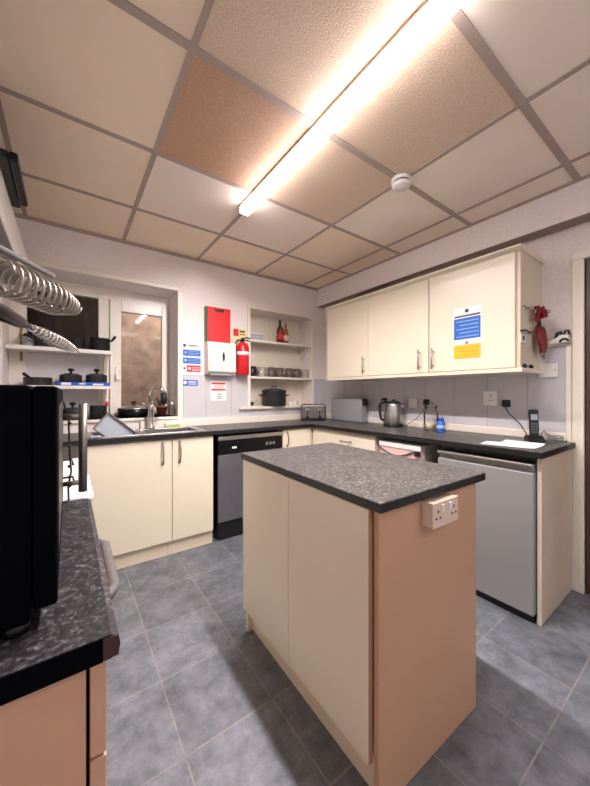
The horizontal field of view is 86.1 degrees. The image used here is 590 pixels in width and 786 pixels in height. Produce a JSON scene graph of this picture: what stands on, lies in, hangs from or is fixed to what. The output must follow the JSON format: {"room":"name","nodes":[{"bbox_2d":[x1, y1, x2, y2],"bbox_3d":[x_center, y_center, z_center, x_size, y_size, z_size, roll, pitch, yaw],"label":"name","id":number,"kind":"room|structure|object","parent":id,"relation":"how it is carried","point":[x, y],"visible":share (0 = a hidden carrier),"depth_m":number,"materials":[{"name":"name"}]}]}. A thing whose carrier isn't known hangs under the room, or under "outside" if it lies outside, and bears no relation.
{"room":"communal kitchen","nodes":[
{"label":"communal kitchen","id":0,"kind":"room"},
{"bbox_2d":[0,217,324,458],"bbox_3d":[-0.890,-0.117,3.145,3.730,2.611,0.420,0,0,-36],"label":"wall","id":1,"kind":"structure","parent":0,"point":[203,284],"depth_m":2.90,"materials":[{"name":"paint"}]},
{"bbox_2d":[5,344,111,372],"bbox_3d":[-1.787,-0.254,2.432,0.640,0.168,0.189,0,0,-36],"label":"shelf","id":2,"kind":"object","parent":1,"relation":"attached to","point":[11,347],"visible":0.97,"depth_m":2.41,"materials":[{"name":"white wood"}]},
{"bbox_2d":[22,334,33,345],"bbox_3d":[-1.984,-0.388,2.347,0.068,0.099,0.067,0,0,-36],"label":"storage jar","id":3,"kind":"object","parent":2,"relation":"on","point":[25,340],"visible":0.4,"depth_m":2.32,"materials":[{"name":"grey ceramic"}]},
{"bbox_2d":[23,332,57,346],"bbox_3d":[-1.896,-0.405,2.361,0.203,0.133,0.124,0,0,-36],"label":"saucepan","id":4,"kind":"object","parent":2,"relation":"on","point":[40,342],"visible":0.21,"depth_m":2.33,"materials":[{"name":"grey metal"}]},
{"bbox_2d":[58,332,84,348],"bbox_3d":[-1.713,-0.395,2.441,0.107,0.115,0.204,0,0,-5],"label":"saucepan","id":5,"kind":"object","parent":2,"relation":"on","point":[79,343],"visible":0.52,"depth_m":2.45,"materials":[{"name":"black metal"}]},
{"bbox_2d":[90,336,116,350],"bbox_3d":[-1.564,-0.402,2.574,0.179,0.127,0.161,0,0,-36],"label":"saucepan","id":6,"kind":"object","parent":2,"relation":"on","point":[96,343],"visible":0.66,"depth_m":2.52,"materials":[{"name":"black metal"}]},
{"bbox_2d":[28,385,110,404],"bbox_3d":[-1.791,0.027,2.429,0.630,0.166,0.189,0,0,-36],"label":"shelf","id":7,"kind":"object","parent":1,"relation":"attached to","point":[104,388],"visible":0.6,"depth_m":2.45,"materials":[{"name":"white wood"}]},
{"bbox_2d":[22,372,51,384],"bbox_3d":[-1.877,-0.099,2.300,0.175,0.086,0.287,0,0,-36],"label":"frying pan","id":8,"kind":"object","parent":7,"relation":"on","point":[27,380],"visible":0.88,"depth_m":2.27,"materials":[{"name":"grey metal"}]},
{"bbox_2d":[55,382,108,385],"bbox_3d":[-1.679,-0.070,2.502,0.347,0.026,0.174,0,0,-36],"label":"folded cloth","id":9,"kind":"object","parent":7,"relation":"on","point":[56,383],"visible":0.88,"depth_m":2.43,"materials":[{"name":"blue fabric"}]},
{"bbox_2d":[59,368,81,381],"bbox_3d":[-1.744,-0.138,2.458,0.148,0.109,0.148,0,0,-36],"label":"casserole","id":10,"kind":"object","parent":9,"relation":"on","point":[66,377],"visible":0.93,"depth_m":2.41,"materials":[{"name":"grey metal"}]},
{"bbox_2d":[86,369,107,382],"bbox_3d":[-1.609,-0.140,2.561,0.152,0.113,0.152,0,0,-36],"label":"casserole","id":11,"kind":"object","parent":9,"relation":"on","point":[101,378],"visible":0.91,"depth_m":2.51,"materials":[{"name":"grey metal"}]},
{"bbox_2d":[9,278,168,417],"bbox_3d":[-1.659,-0.346,2.672,1.138,1.100,0.110,0,0,-36],"label":"window","id":12,"kind":"structure","parent":1,"relation":"in","point":[111,303],"depth_m":2.66,"materials":[{"name":"white"}]},
{"bbox_2d":[28,259,182,418],"bbox_3d":[-1.476,-0.347,2.455,1.183,1.158,0.018,0,0,-36],"label":"trim","id":13,"kind":"structure","parent":1,"relation":"attached to","point":[43,264],"depth_m":2.77,"materials":[{"name":"beige paint"}]},
{"bbox_2d":[63,415,177,423],"bbox_3d":[-1.572,0.215,2.551,1.138,0.023,0.290,0,0,-36],"label":"window sill","id":14,"kind":"structure","parent":1,"relation":"attached to","point":[167,416],"depth_m":2.56,"materials":[{"name":"beige paint"}]},
{"bbox_2d":[63,402,77,419],"bbox_3d":[-1.713,0.137,2.431,0.165,0.133,0.165,0,0,-36],"label":"stock pot","id":15,"kind":"object","parent":14,"relation":"on","point":[71,410],"visible":0.48,"depth_m":2.38,"materials":[{"name":"grey metal"}]},
{"bbox_2d":[89,405,106,418],"bbox_3d":[-1.586,0.152,2.546,0.124,0.103,0.124,0,0,-36],"label":"stock pot","id":16,"kind":"object","parent":14,"relation":"on","point":[95,411],"visible":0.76,"depth_m":2.50,"materials":[{"name":"grey metal"}]},
{"bbox_2d":[117,401,147,417],"bbox_3d":[-1.373,0.136,2.687,0.248,0.134,0.248,0,0,-36],"label":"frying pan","id":17,"kind":"object","parent":14,"relation":"on","point":[131,411],"visible":0.94,"depth_m":2.60,"materials":[{"name":"black metal"}]},
{"bbox_2d":[155,398,167,415],"bbox_3d":[-1.189,0.123,2.819,0.112,0.162,0.104,0,0,-36],"label":"plant pot","id":18,"kind":"object","parent":14,"relation":"on","point":[161,409],"visible":0.84,"depth_m":2.79,"materials":[{"name":"brown ceramic"}]},
{"bbox_2d":[183,380,197,385],"bbox_3d":[-0.942,-0.091,2.836,0.136,0.051,0.004,0,0,-36],"label":"sign","id":19,"kind":"object","parent":1,"relation":"attached to","point":[185,382],"visible":1,"depth_m":2.84,"materials":[{"name":"blue"}]},
{"bbox_2d":[183,341,201,373],"bbox_3d":[-0.932,-0.320,2.852,0.184,0.287,0.006,0,0,-36],"label":"safety sign","id":20,"kind":"object","parent":1,"relation":"attached to","point":[192,351],"visible":1,"depth_m":2.85,"materials":[{"name":"white paper"}]},
{"bbox_2d":[211,381,225,400],"bbox_3d":[-0.724,-0.020,2.993,0.155,0.182,0.003,0,0,-36],"label":"notice","id":21,"kind":"object","parent":1,"relation":"attached to","point":[218,388],"visible":1,"depth_m":2.99,"materials":[{"name":"white paper"}]},
{"bbox_2d":[204,341,235,375],"bbox_3d":[-0.698,-0.317,2.953,0.273,0.308,0.114,0,0,-36],"label":"dispenser","id":22,"kind":"object","parent":1,"relation":"attached to","point":[219,358],"visible":1,"depth_m":2.90,"materials":[{"name":"white plastic"}]},
{"bbox_2d":[205,306,222,341],"bbox_3d":[-0.738,-0.636,2.966,0.222,0.330,0.012,0,0,-36],"label":"chopping board","id":23,"kind":"object","parent":22,"relation":"on","point":[221,311],"visible":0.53,"depth_m":2.90,"materials":[{"name":"green plastic"}]},
{"bbox_2d":[207,306,230,342],"bbox_3d":[-0.711,-0.634,2.954,0.227,0.324,0.012,0,0,-36],"label":"chopping board","id":24,"kind":"object","parent":22,"relation":"on","point":[218,323],"visible":0.87,"depth_m":2.94,"materials":[{"name":"red plastic"}]},
{"bbox_2d":[208,373,231,375],"bbox_3d":[-0.700,-0.173,2.955,0.213,0.020,0.070,0,0,-36],"label":"paper towel","id":25,"kind":"object","parent":22,"relation":"attached to","point":[212,374],"depth_m":2.94,"materials":[{"name":"paper"}]},
{"bbox_2d":[140,414,300,428],"bbox_3d":[-0.465,0.264,3.168,1.982,0.064,0.022,0,0,-36],"label":"trim","id":26,"kind":"structure","parent":1,"relation":"attached to","point":[263,418],"depth_m":3.00,"materials":[{"name":"beige paint"}]},
{"bbox_2d":[232,327,245,342],"bbox_3d":[-0.551,-0.566,3.127,0.150,0.150,0.004,0,0,-36],"label":"sign","id":27,"kind":"object","parent":1,"relation":"attached to","point":[237,333],"visible":0.95,"depth_m":3.12,"materials":[{"name":"beige paper"}]},
{"bbox_2d":[235,337,250,375],"bbox_3d":[-0.521,-0.358,3.067,0.146,0.370,0.136,0,0,-36],"label":"fire extinguisher","id":28,"kind":"object","parent":1,"relation":"attached to","point":[242,349],"visible":0.97,"depth_m":3.02,"materials":[{"name":"red metal"}]},
{"bbox_2d":[183,375,324,418],"bbox_3d":[-0.318,0.038,3.291,1.662,0.401,0.010,0,0,-36],"label":"backsplash","id":29,"kind":"structure","parent":1,"relation":"attached to","point":[197,403],"depth_m":3.02,"materials":[{"name":"grey tile"}]},
{"bbox_2d":[239,405,300,408],"bbox_3d":[-0.203,0.150,3.346,0.840,0.022,0.036,0,0,-36],"label":"ledge","id":30,"kind":"object","parent":1,"relation":"attached to","point":[295,406],"visible":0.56,"depth_m":3.27,"materials":[{"name":"beige paint"}]},
{"bbox_2d":[259,386,288,405],"bbox_3d":[-0.224,0.031,3.401,0.344,0.215,0.268,0,0,-36],"label":"cooking pot","id":31,"kind":"object","parent":30,"relation":"on","point":[273,396],"visible":0.98,"depth_m":3.29,"materials":[{"name":"grey metal"}]},
{"bbox_2d":[247,305,313,406],"bbox_3d":[-0.131,-0.365,3.421,0.855,1.038,0.016,0,0,-36],"label":"trim","id":32,"kind":"structure","parent":1,"relation":"attached to","point":[249,307],"depth_m":3.29,"materials":[{"name":"beige paint"}]},
{"bbox_2d":[251,339,310,360],"bbox_3d":[-0.187,-0.468,3.500,0.793,0.162,0.169,0,0,-36],"label":"shelf","id":33,"kind":"object","parent":1,"relation":"attached to","point":[303,348],"visible":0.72,"depth_m":3.50,"materials":[{"name":"beige paint"}]},
{"bbox_2d":[251,332,263,339],"bbox_3d":[-0.423,-0.588,3.326,0.170,0.076,0.120,0,0,-36],"label":"butter dish","id":34,"kind":"object","parent":33,"relation":"on","point":[257,336],"visible":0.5,"depth_m":3.28,"materials":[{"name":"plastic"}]},
{"bbox_2d":[276,320,282,342],"bbox_3d":[-0.167,-0.679,3.516,0.078,0.259,0.078,0,0,-36],"label":"sauce bottle","id":35,"kind":"object","parent":33,"relation":"on","point":[279,336],"visible":0.85,"depth_m":3.49,"materials":[{"name":"brown"}]},
{"bbox_2d":[283,324,287,342],"bbox_3d":[-0.105,-0.666,3.573,0.061,0.234,0.061,0,0,-36],"label":"sauce bottle","id":36,"kind":"object","parent":33,"relation":"on","point":[285,332],"visible":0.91,"depth_m":3.55,"materials":[{"name":"brown"}]},
{"bbox_2d":[251,376,310,380],"bbox_3d":[-0.185,-0.160,3.496,0.793,0.022,0.178,0,0,-36],"label":"shelf","id":37,"kind":"object","parent":1,"relation":"attached to","point":[252,377],"visible":0.76,"depth_m":3.45,"materials":[{"name":"beige paint"}]},
{"bbox_2d":[251,366,257,375],"bbox_3d":[-0.447,-0.224,3.294,0.099,0.105,0.100,0,0,-36],"label":"mug","id":38,"kind":"object","parent":37,"relation":"on","point":[253,368],"visible":0.59,"depth_m":3.25,"materials":[{"name":"black ceramic"}]},
{"bbox_2d":[257,367,267,376],"bbox_3d":[-0.356,-0.224,3.375,0.109,0.105,0.095,0,0,-36],"label":"mug","id":39,"kind":"object","parent":37,"relation":"on","point":[261,371],"visible":0.83,"depth_m":3.33,"materials":[{"name":"beige"}]},
{"bbox_2d":[267,367,276,376],"bbox_3d":[-0.259,-0.224,3.433,0.096,0.105,0.102,0,0,31],"label":"mug","id":40,"kind":"object","parent":37,"relation":"on","point":[271,370],"visible":0.87,"depth_m":3.39,"materials":[{"name":"grey"}]},
{"bbox_2d":[275,368,285,376],"bbox_3d":[-0.170,-0.224,3.505,0.099,0.105,0.100,0,0,-36],"label":"mug","id":41,"kind":"object","parent":37,"relation":"on","point":[280,371],"visible":0.79,"depth_m":3.47,"materials":[{"name":"grey"}]},
{"bbox_2d":[284,368,294,377],"bbox_3d":[-0.067,-0.224,3.570,0.109,0.105,0.095,0,0,-36],"label":"mug","id":42,"kind":"object","parent":37,"relation":"on","point":[289,371],"visible":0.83,"depth_m":3.52,"materials":[{"name":"grey"}]},
{"bbox_2d":[292,369,301,377],"bbox_3d":[0.018,-0.224,3.644,0.096,0.105,0.102,0,0,31],"label":"mug","id":43,"kind":"object","parent":37,"relation":"on","point":[297,371],"visible":0.86,"depth_m":3.60,"materials":[{"name":"grey"}]},
{"bbox_2d":[301,369,308,377],"bbox_3d":[0.119,-0.224,3.700,0.099,0.105,0.100,0,0,-36],"label":"mug","id":44,"kind":"object","parent":37,"relation":"on","point":[305,372],"visible":0.84,"depth_m":3.66,"materials":[{"name":"beige"}]},
{"bbox_2d":[0,0,589,290],"bbox_3d":[0.348,-1.262,1.006,3.245,0.120,4.700,0,0,-36],"label":"ceiling","id":45,"kind":"structure","parent":0,"point":[146,124],"depth_m":1.42,"materials":[{"name":"tile"}]},
{"bbox_2d":[240,0,467,215],"bbox_3d":[0.079,-1.189,1.483,0.060,0.058,1.418,0,0,-36],"label":"ceiling light","id":46,"kind":"object","parent":45,"relation":"attached to","point":[433,14],"visible":1,"depth_m":1.22,"materials":[{"name":"white plastic"}]},
{"bbox_2d":[391,172,410,191],"bbox_3d":[0.606,-1.192,1.800,0.110,0.053,0.110,0,0,-36],"label":"smoke detector","id":47,"kind":"object","parent":45,"relation":"attached to","point":[400,182],"visible":1,"depth_m":1.77,"materials":[{"name":"white plastic"}]},
{"bbox_2d":[106,534,589,785],"bbox_3d":[1.026,1.239,1.677,5.130,0.100,5.000,0,0,-36],"label":"floor","id":48,"kind":"structure","parent":0,"point":[195,697],"depth_m":1.23,"materials":[{"name":"tile"}]},
{"bbox_2d":[0,539,119,785],"bbox_3d":[-0.627,0.760,0.494,0.633,0.858,0.606,0,0,-36],"label":"base cabinet","id":49,"kind":"object","parent":48,"relation":"on","point":[55,734],"visible":0.44,"depth_m":0.37,"materials":[{"name":"beige"}]},
{"bbox_2d":[0,498,120,705],"bbox_3d":[-0.645,0.316,0.479,0.597,0.030,0.627,0,0,-36],"label":"countertop","id":50,"kind":"structure","parent":49,"relation":"on","point":[75,634],"depth_m":0.41,"materials":[{"name":"black laminate"}]},
{"bbox_2d":[0,385,86,639],"bbox_3d":[-0.653,0.145,0.497,0.565,0.311,0.547,0,0,-36],"label":"microwave","id":51,"kind":"object","parent":50,"relation":"on","point":[32,484],"visible":1,"depth_m":0.40,"materials":[{"name":"black plastic"}]},
{"bbox_2d":[63,401,71,502],"bbox_3d":[-0.630,0.158,0.866,0.012,0.284,0.040,0,0,15],"label":"power cord","id":52,"kind":"object","parent":51,"relation":"hanging from","point":[69,423],"visible":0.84,"depth_m":0.88,"materials":[{"name":"black plastic"}]},
{"bbox_2d":[63,458,93,501],"bbox_3d":[-1.017,0.720,1.032,0.598,0.899,0.671,0,0,-36],"label":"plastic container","id":53,"kind":"object","parent":48,"relation":"on","point":[73,490],"visible":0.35,"depth_m":1.13,"materials":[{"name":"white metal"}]},
{"bbox_2d":[87,435,212,569],"bbox_3d":[-1.103,0.761,2.414,0.835,0.855,0.480,0,0,-36],"label":"base cabinet","id":54,"kind":"object","parent":48,"relation":"on","point":[153,499],"visible":0.91,"depth_m":2.23,"materials":[{"name":"beige"}]},
{"bbox_2d":[212,430,281,540],"bbox_3d":[-0.486,0.764,2.862,0.611,0.840,0.430,0,0,-36],"label":"dishwasher","id":55,"kind":"object","parent":48,"relation":"on","point":[227,448],"visible":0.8,"depth_m":2.59,"materials":[{"name":"black metal"}]},
{"bbox_2d":[280,427,314,447],"bbox_3d":[0.092,0.761,3.256,0.765,0.855,0.454,0,0,-36],"label":"base cabinet","id":56,"kind":"object","parent":48,"relation":"on","point":[295,437],"visible":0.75,"depth_m":2.97,"materials":[{"name":"beige wood"}]},
{"bbox_2d":[313,428,390,451],"bbox_3d":[0.597,0.761,2.903,0.558,0.855,0.767,0,0,-36],"label":"base cabinet","id":57,"kind":"object","parent":48,"relation":"on","point":[320,436],"visible":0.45,"depth_m":2.69,"materials":[{"name":"beige"}]},
{"bbox_2d":[63,418,575,458],"bbox_3d":[-0.200,0.312,1.957,3.005,0.031,2.300,0,0,-36],"label":"countertop","id":58,"kind":"structure","parent":57,"relation":"on","point":[467,440],"depth_m":2.26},
{"bbox_2d":[87,384,206,437],"bbox_3d":[-1.128,0.202,2.416,0.788,0.543,0.383,0,0,-36],"label":"sink","id":59,"kind":"object","parent":58,"relation":"in","point":[150,429],"visible":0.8,"depth_m":2.55,"materials":[{"name":"silver metal"}]},
{"bbox_2d":[92,412,136,436],"bbox_3d":[-1.304,0.274,2.293,0.286,0.278,0.048,0,0,-39],"label":"baking tray","id":60,"kind":"object","parent":59,"relation":"in","point":[109,425],"visible":0.79,"depth_m":2.29,"materials":[{"name":"grey metal"}]},
{"bbox_2d":[91,430,140,436],"bbox_3d":[-1.296,0.358,2.287,0.297,0.129,0.292,0,0,-36],"label":"basin","id":61,"kind":"object","parent":59,"relation":"in","point":[138,431],"depth_m":2.33,"materials":[{"name":"silver metal"}]},
{"bbox_2d":[142,427,197,432],"bbox_3d":[-0.990,0.384,2.507,0.380,0.179,0.292,0,0,-36],"label":"basin","id":62,"kind":"object","parent":59,"relation":"in","point":[148,429],"depth_m":2.61,"materials":[{"name":"silver metal"}]},
{"bbox_2d":[164,422,179,427],"bbox_3d":[-1.043,0.272,2.682,0.120,0.040,0.043,0,0,-36],"label":"sponge","id":63,"kind":"object","parent":59,"relation":"on","point":[173,424],"visible":1,"depth_m":2.66,"materials":[{"name":"green"}]},
{"bbox_2d":[142,384,166,428],"bbox_3d":[-1.141,0.112,2.555,0.182,0.363,0.141,0,0,-36],"label":"tap","id":64,"kind":"object","parent":58,"relation":"on","point":[150,407],"depth_m":2.55,"materials":[{"name":"silver metal"}]},
{"bbox_2d":[301,404,325,420],"bbox_3d":[0.197,0.208,3.447,0.270,0.177,0.202,0,0,0],"label":"toaster","id":65,"kind":"object","parent":58,"relation":"on","point":[309,412],"visible":1,"depth_m":3.37,"materials":[{"name":"silver metal"}]},
{"bbox_2d":[332,398,367,422],"bbox_3d":[0.569,0.174,3.309,0.088,0.245,0.465,0,0,-36],"label":"bin","id":66,"kind":"object","parent":58,"relation":"on","point":[343,409],"visible":1,"depth_m":3.23,"materials":[{"name":"grey metal"}]},
{"bbox_2d":[379,399,404,426],"bbox_3d":[0.874,0.176,2.832,0.176,0.241,0.199,0,0,-36],"label":"kettle","id":67,"kind":"object","parent":58,"relation":"on","point":[393,415],"visible":1,"depth_m":2.76,"materials":[{"name":"silver metal"}]},
{"bbox_2d":[424,402,437,430],"bbox_3d":[1.081,0.184,2.510,0.108,0.225,0.107,0,0,-36],"label":"glass jar","id":68,"kind":"object","parent":58,"relation":"on","point":[427,426],"visible":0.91,"depth_m":2.50,"materials":[{"name":"beige"}]},
{"bbox_2d":[437,418,444,432],"bbox_3d":[1.098,0.240,2.375,0.061,0.112,0.061,0,0,-36],"label":"bottle","id":69,"kind":"object","parent":58,"relation":"on","point":[440,423],"visible":1,"depth_m":2.35,"materials":[{"name":"blue plastic"}]},
{"bbox_2d":[480,441,531,448],"bbox_3d":[1.221,0.296,1.817,0.240,0.001,0.150,0,0,43],"label":"paper sheet","id":70,"kind":"object","parent":58,"relation":"on","point":[485,442],"visible":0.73,"depth_m":1.83,"materials":[{"name":"white"}]},
{"bbox_2d":[494,439,544,448],"bbox_3d":[1.271,0.288,1.791,0.140,0.013,0.200,0,0,-33],"label":"paper sheet","id":71,"kind":"object","parent":70,"relation":"on","point":[505,442],"visible":1,"depth_m":1.79,"materials":[{"name":"white paper"}]},
{"bbox_2d":[524,409,545,442],"bbox_3d":[1.468,0.199,1.933,0.084,0.195,0.095,0,0,22],"label":"cordless phone","id":72,"kind":"object","parent":58,"relation":"on","point":[533,436],"visible":1,"depth_m":1.94,"materials":[{"name":"black plastic"}]},
{"bbox_2d":[540,430,563,441],"bbox_3d":[1.565,0.264,1.917,0.106,0.062,0.164,0,0,15],"label":"cable","id":73,"kind":"object","parent":58,"relation":"on","point":[543,430],"visible":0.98,"depth_m":1.92,"materials":[{"name":"grey plastic"}]},
{"bbox_2d":[241,443,484,785],"bbox_3d":[0.225,0.745,1.388,0.594,0.888,0.884,0,0,-35],"label":"kitchen island","id":74,"kind":"object","parent":48,"relation":"on","point":[368,609],"visible":1,"depth_m":1.05,"materials":[{"name":"beige"}]},
{"bbox_2d":[241,443,484,513],"bbox_3d":[0.225,0.315,1.388,0.594,0.028,0.884,0,0,-35],"label":"island countertop","id":75,"kind":"structure","parent":74,"relation":"on","point":[378,482],"depth_m":1.18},
{"bbox_2d":[422,493,457,529],"bbox_3d":[0.472,0.380,1.022,0.145,0.080,0.045,0,0,-35],"label":"double socket","id":76,"kind":"object","parent":74,"relation":"attached to","point":[438,511],"visible":0.99,"depth_m":0.99,"materials":[{"name":"beige plastic"}]},
{"bbox_2d":[379,438,441,462],"bbox_3d":[0.954,0.764,2.422,0.538,0.810,0.356,0,0,-36],"label":"freezer","id":77,"kind":"object","parent":48,"relation":"on","point":[427,452],"visible":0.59,"depth_m":2.23,"materials":[{"name":"white plastic"}]},
{"bbox_2d":[437,445,536,622],"bbox_3d":[1.278,0.763,1.968,0.542,0.852,0.516,0,0,-36],"label":"fridge","id":78,"kind":"object","parent":48,"relation":"on","point":[506,500],"visible":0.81,"depth_m":1.71,"materials":[{"name":"silver plastic"}]},
{"bbox_2d":[537,449,571,626],"bbox_3d":[1.460,0.758,1.766,0.519,0.862,0.019,0,0,-36],"label":"end panel","id":79,"kind":"object","parent":48,"relation":"on","point":[554,473],"visible":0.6,"depth_m":1.71,"materials":[{"name":"beige wood"}]},
{"bbox_2d":[325,221,589,591],"bbox_3d":[1.680,-0.117,2.147,0.250,2.611,5.000,0,0,-36],"label":"wall","id":80,"kind":"structure","parent":0,"point":[556,248],"depth_m":1.96,"materials":[{"name":"paint"}]},
{"bbox_2d":[327,279,429,377],"bbox_3d":[0.780,-0.490,2.842,0.400,0.682,1.111,0,0,-36],"label":"upper cabinet","id":81,"kind":"object","parent":80,"relation":"attached to","point":[387,333],"visible":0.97,"depth_m":2.64,"materials":[{"name":"beige wood"}]},
{"bbox_2d":[327,367,542,381],"bbox_3d":[0.961,-0.136,2.616,0.351,0.026,1.698,0,0,-36],"label":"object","id":82,"kind":"object","parent":81,"relation":"attached to","point":[520,370],"visible":1,"depth_m":2.22,"materials":[{"name":"beige wood"}]},
{"bbox_2d":[325,243,544,310],"bbox_3d":[0.954,-0.845,2.610,0.386,0.028,1.700,0,0,-36],"label":"crown molding","id":83,"kind":"structure","parent":81,"relation":"attached to","point":[518,247],"depth_m":2.13,"materials":[{"name":"beige wood"}]},
{"bbox_2d":[408,398,417,407],"bbox_3d":[1.044,0.089,2.789,0.017,0.082,0.087,0,0,-36],"label":"socket","id":84,"kind":"object","parent":80,"relation":"attached to","point":[412,402],"visible":1,"depth_m":2.78,"materials":[{"name":"beige paint"}]},
{"bbox_2d":[406,399,429,425],"bbox_3d":[1.058,0.173,2.720,0.191,0.240,0.044,0,0,35],"label":"plug","id":85,"kind":"object","parent":80,"relation":"attached to","point":[425,401],"visible":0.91,"depth_m":2.67,"materials":[{"name":"black plastic"}]},
{"bbox_2d":[326,414,565,440],"bbox_3d":[1.007,0.271,2.837,0.022,0.052,2.232,0,0,-36],"label":"trim","id":86,"kind":"structure","parent":80,"relation":"attached to","point":[454,427],"depth_m":2.32,"materials":[{"name":"beige paint"}]},
{"bbox_2d":[324,343,571,440],"bbox_3d":[1.017,-0.008,2.843,0.016,0.594,2.279,0,0,-36],"label":"backsplash","id":87,"kind":"structure","parent":80,"relation":"attached to","point":[458,400],"depth_m":2.34,"materials":[{"name":"grey"}]},
{"bbox_2d":[549,330,570,344],"bbox_3d":[1.631,-0.346,1.942,0.058,0.081,0.103,0,0,-36],"label":"tape dispenser","id":88,"kind":"object","parent":87,"relation":"on","point":[562,338],"visible":1,"depth_m":1.92,"materials":[{"name":"white plastic"}]},
{"bbox_2d":[317,177,589,308],"bbox_3d":[1.590,-1.141,1.959,0.115,0.261,4.400,0,0,-36],"label":"ceiling beam","id":89,"kind":"structure","parent":80,"relation":"attached to","point":[567,207],"depth_m":2.26,"materials":[{"name":"paint"}]},
{"bbox_2d":[429,251,540,371],"bbox_3d":[1.271,-0.490,2.159,0.400,0.682,0.563,0,0,-36],"label":"upper cabinet","id":90,"kind":"object","parent":80,"relation":"attached to","point":[502,285],"visible":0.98,"depth_m":1.97,"materials":[{"name":"beige"}]},
{"bbox_2d":[454,304,480,358],"bbox_3d":[1.128,-0.398,2.072,0.004,0.337,0.173,0,0,-36],"label":"notice","id":91,"kind":"object","parent":90,"relation":"attached to","point":[467,320],"visible":1,"depth_m":2.07,"materials":[{"name":"white paper"}]},
{"bbox_2d":[520,329,532,343],"bbox_3d":[1.376,-0.333,1.875,0.172,0.085,0.018,0,0,-36],"label":"tag","id":92,"kind":"object","parent":90,"relation":"attached to","point":[522,336],"visible":1,"depth_m":1.85,"materials":[{"name":"white plastic"}]},
{"bbox_3d":[1.434,-0.508,1.909,0.203,0.021,0.033,0,0,-36],"label":"hooks","id":93,"kind":"object","parent":90,"relation":"attached to","visible":0},
{"bbox_2d":[535,320,547,358],"bbox_3d":[1.513,-0.361,1.950,0.120,0.302,0.054,0,0,-36],"label":"lanyard","id":94,"kind":"object","parent":93,"relation":"hanging from","point":[541,336],"visible":0.97,"depth_m":1.93,"materials":[{"name":"red fabric"}]},
{"bbox_2d":[534,305,549,321],"bbox_3d":[1.484,-0.479,1.912,0.084,0.104,0.089,0,0,20],"label":"bunch","id":95,"kind":"object","parent":93,"relation":"hanging from","point":[540,313],"visible":1,"depth_m":1.89,"materials":[{"name":"red fabric"}]},
{"bbox_2d":[483,391,498,405],"bbox_3d":[1.408,0.039,2.266,0.036,0.102,0.090,0,0,-36],"label":"socket","id":96,"kind":"object","parent":80,"relation":"attached to","point":[490,398],"visible":1,"depth_m":2.25,"materials":[{"name":"beige paint"}]},
{"bbox_2d":[502,400,526,434],"bbox_3d":[1.480,0.171,2.117,0.045,0.245,0.214,0,0,-12],"label":"plug","id":97,"kind":"object","parent":80,"relation":"attached to","point":[505,403],"visible":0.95,"depth_m":2.17,"materials":[{"name":"black plastic"}]},
{"bbox_2d":[539,363,557,377],"bbox_3d":[1.608,-0.143,2.004,0.016,0.087,0.099,0,0,-36],"label":"wall switch","id":98,"kind":"object","parent":80,"relation":"attached to","point":[550,369],"visible":0.91,"depth_m":2.00,"materials":[{"name":"beige paint"}]},
{"bbox_2d":[572,247,589,593],"bbox_3d":[2.063,0.169,1.594,0.272,2.040,0.965,0,0,-36],"label":"trim","id":99,"kind":"structure","parent":80,"relation":"attached to","point":[578,257],"depth_m":1.88,"materials":[{"name":"beige paint"}]},
{"bbox_2d":[586,259,589,593],"bbox_3d":[1.958,0.195,1.521,0.089,1.969,0.837,0,0,-36],"label":"door","id":100,"kind":"structure","parent":80,"relation":"in","point":[587,260],"depth_m":1.86,"materials":[{"name":"brown wood"}]},
{"label":"outside","id":101,"kind":"structure","parent":0,"visible":0},
{"bbox_2d":[121,313,160,406],"bbox_3d":[-2.328,-0.311,4.316,6.500,3.400,0.200,0,0,-36],"label":"wall","id":102,"kind":"structure","parent":101,"point":[140,334],"depth_m":4.34,"materials":[{"name":"brown glass"}]},
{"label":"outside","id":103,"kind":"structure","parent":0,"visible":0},
{"bbox_3d":[-1.838,1.339,3.634,6.500,0.100,1.480,0,0,-36],"label":"ground","id":104,"kind":"structure","parent":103,"visible":0},
{"bbox_2d":[27,290,97,355],"bbox_3d":[-2.977,-0.261,2.804,2.080,3.100,0.300,0,0,-36],"label":"window","id":105,"kind":"structure","parent":104,"relation":"on","point":[73,326],"depth_m":3.16,"materials":[{"name":"black glass"}]},
{"bbox_3d":[-0.606,-0.175,0.462,0.012,0.332,0.410,0,0,-36],"label":"utensil rail","id":106,"kind":"object","parent":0,"visible":0},
{"bbox_2d":[0,245,54,277],"bbox_3d":[-0.759,-0.375,0.833,0.019,0.087,0.578,0,0,-18],"label":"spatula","id":107,"kind":"object","parent":106,"relation":"hanging from","point":[4,250],"visible":1,"depth_m":0.91,"materials":[{"name":"metal"}]},
{"bbox_2d":[0,303,78,352],"bbox_3d":[-0.570,-0.135,0.706,0.033,0.039,0.549,0,0,-20],"label":"whisk","id":108,"kind":"object","parent":106,"relation":"hanging from","point":[7,315],"visible":1,"depth_m":0.68,"materials":[{"name":"silver metal"}]},
{"bbox_2d":[0,255,81,315],"bbox_3d":[-0.767,-0.308,0.879,0.109,0.118,0.617,0,0,-12],"label":"whisk","id":109,"kind":"object","parent":106,"relation":"hanging from","point":[73,307],"visible":1,"depth_m":0.93,"materials":[{"name":"silver metal"}]},
{"bbox_3d":[-0.859,-0.117,0.077,0.200,2.611,4.600,0,0,-36],"label":"wall","id":110,"kind":"structure","parent":0,"visible":0},
{"bbox_2d":[0,169,28,287],"bbox_3d":[-1.373,-0.814,1.247,0.330,0.195,2.100,0,0,-36],"label":"upper cabinet","id":111,"kind":"object","parent":110,"relation":"attached to","point":[10,237],"visible":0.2,"depth_m":1.52,"materials":[{"name":"white wood"}]},
{"bbox_2d":[0,148,27,207],"bbox_3d":[-1.325,-0.926,1.327,0.283,0.040,0.426,0,0,-36],"label":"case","id":112,"kind":"object","parent":111,"relation":"on","point":[10,167],"visible":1,"depth_m":1.34,"materials":[{"name":"black plastic"}]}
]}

